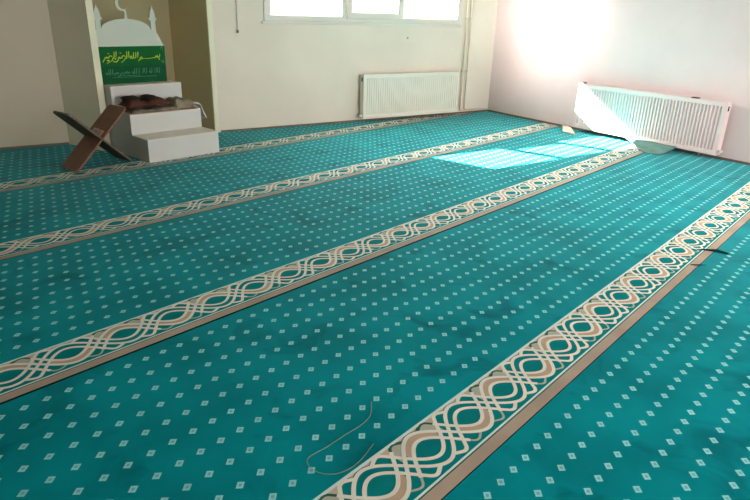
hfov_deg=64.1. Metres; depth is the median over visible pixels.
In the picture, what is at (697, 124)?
panel radiator
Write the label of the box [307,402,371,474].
thread
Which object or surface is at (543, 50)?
wall
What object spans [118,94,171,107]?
garment
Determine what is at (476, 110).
baseboard
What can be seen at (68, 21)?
wall
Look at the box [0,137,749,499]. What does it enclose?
carpet
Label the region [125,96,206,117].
patterned blanket
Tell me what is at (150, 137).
pulpit
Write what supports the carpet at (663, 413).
on the floor
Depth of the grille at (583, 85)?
7.08 m
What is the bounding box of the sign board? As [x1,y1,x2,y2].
[93,0,166,84]
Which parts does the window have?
sill, sash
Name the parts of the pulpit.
panel, panel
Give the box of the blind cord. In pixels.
[236,0,238,32]
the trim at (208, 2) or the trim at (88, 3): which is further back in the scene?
the trim at (208, 2)
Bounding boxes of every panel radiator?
[358,71,460,118]
[573,82,731,154]
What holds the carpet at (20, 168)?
on the floor
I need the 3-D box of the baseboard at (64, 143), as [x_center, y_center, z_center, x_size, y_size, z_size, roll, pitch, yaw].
[-4.966,-0.788,5.414,3.998,0.031,0.011,-12,25,-31]
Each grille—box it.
[361,71,457,74]
[581,83,731,102]
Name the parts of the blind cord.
cord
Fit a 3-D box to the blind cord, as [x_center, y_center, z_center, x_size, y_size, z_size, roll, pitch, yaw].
[-1.584,-3.284,6.742,0.026,1.586,0.024,-12,25,-31]
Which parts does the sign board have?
green panel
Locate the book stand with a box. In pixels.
[53,105,131,171]
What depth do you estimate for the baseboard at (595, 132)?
7.80 m
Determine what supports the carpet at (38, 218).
on the floor
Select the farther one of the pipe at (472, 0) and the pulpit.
the pipe at (472, 0)
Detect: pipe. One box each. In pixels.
[459,0,468,110]
[464,0,488,109]
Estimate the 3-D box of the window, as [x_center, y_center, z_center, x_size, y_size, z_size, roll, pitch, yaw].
[-0.040,-3.260,7.867,3.122,0.584,0.087,-12,25,-31]
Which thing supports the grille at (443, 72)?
attached to the panel radiator at (382, 95)
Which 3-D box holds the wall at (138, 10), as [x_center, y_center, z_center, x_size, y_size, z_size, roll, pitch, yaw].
[-2.885,-2.674,6.662,0.056,2.741,1.477,17,26,34]
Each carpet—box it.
[0,111,558,259]
[0,112,473,191]
[0,125,643,404]
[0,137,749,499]
[443,220,749,499]
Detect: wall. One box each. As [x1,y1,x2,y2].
[0,0,69,146]
[47,0,104,150]
[92,0,174,80]
[168,0,213,129]
[211,0,497,131]
[488,0,749,162]
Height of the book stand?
0.518 m
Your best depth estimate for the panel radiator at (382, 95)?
8.49 m
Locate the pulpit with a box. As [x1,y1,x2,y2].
[103,80,218,162]
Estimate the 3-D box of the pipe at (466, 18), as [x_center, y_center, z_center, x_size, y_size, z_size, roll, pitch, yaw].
[1.353,-3.398,8.760,0.063,2.693,0.051,-12,25,-31]
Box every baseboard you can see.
[0,142,68,149]
[221,110,487,131]
[488,110,749,164]
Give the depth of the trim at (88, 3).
5.88 m
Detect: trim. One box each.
[84,0,110,143]
[205,0,219,131]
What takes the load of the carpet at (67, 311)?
on the floor
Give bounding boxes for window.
[262,0,461,26]
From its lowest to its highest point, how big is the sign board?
0.827 m
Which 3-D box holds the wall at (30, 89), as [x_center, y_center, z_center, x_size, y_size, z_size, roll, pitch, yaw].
[-4.943,-2.065,4.960,4.025,2.741,0.084,-12,25,-31]
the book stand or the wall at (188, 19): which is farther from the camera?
the wall at (188, 19)
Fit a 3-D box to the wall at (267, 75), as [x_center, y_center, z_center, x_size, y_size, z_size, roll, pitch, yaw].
[-0.030,-3.112,7.992,4.413,2.741,0.084,-12,25,-31]

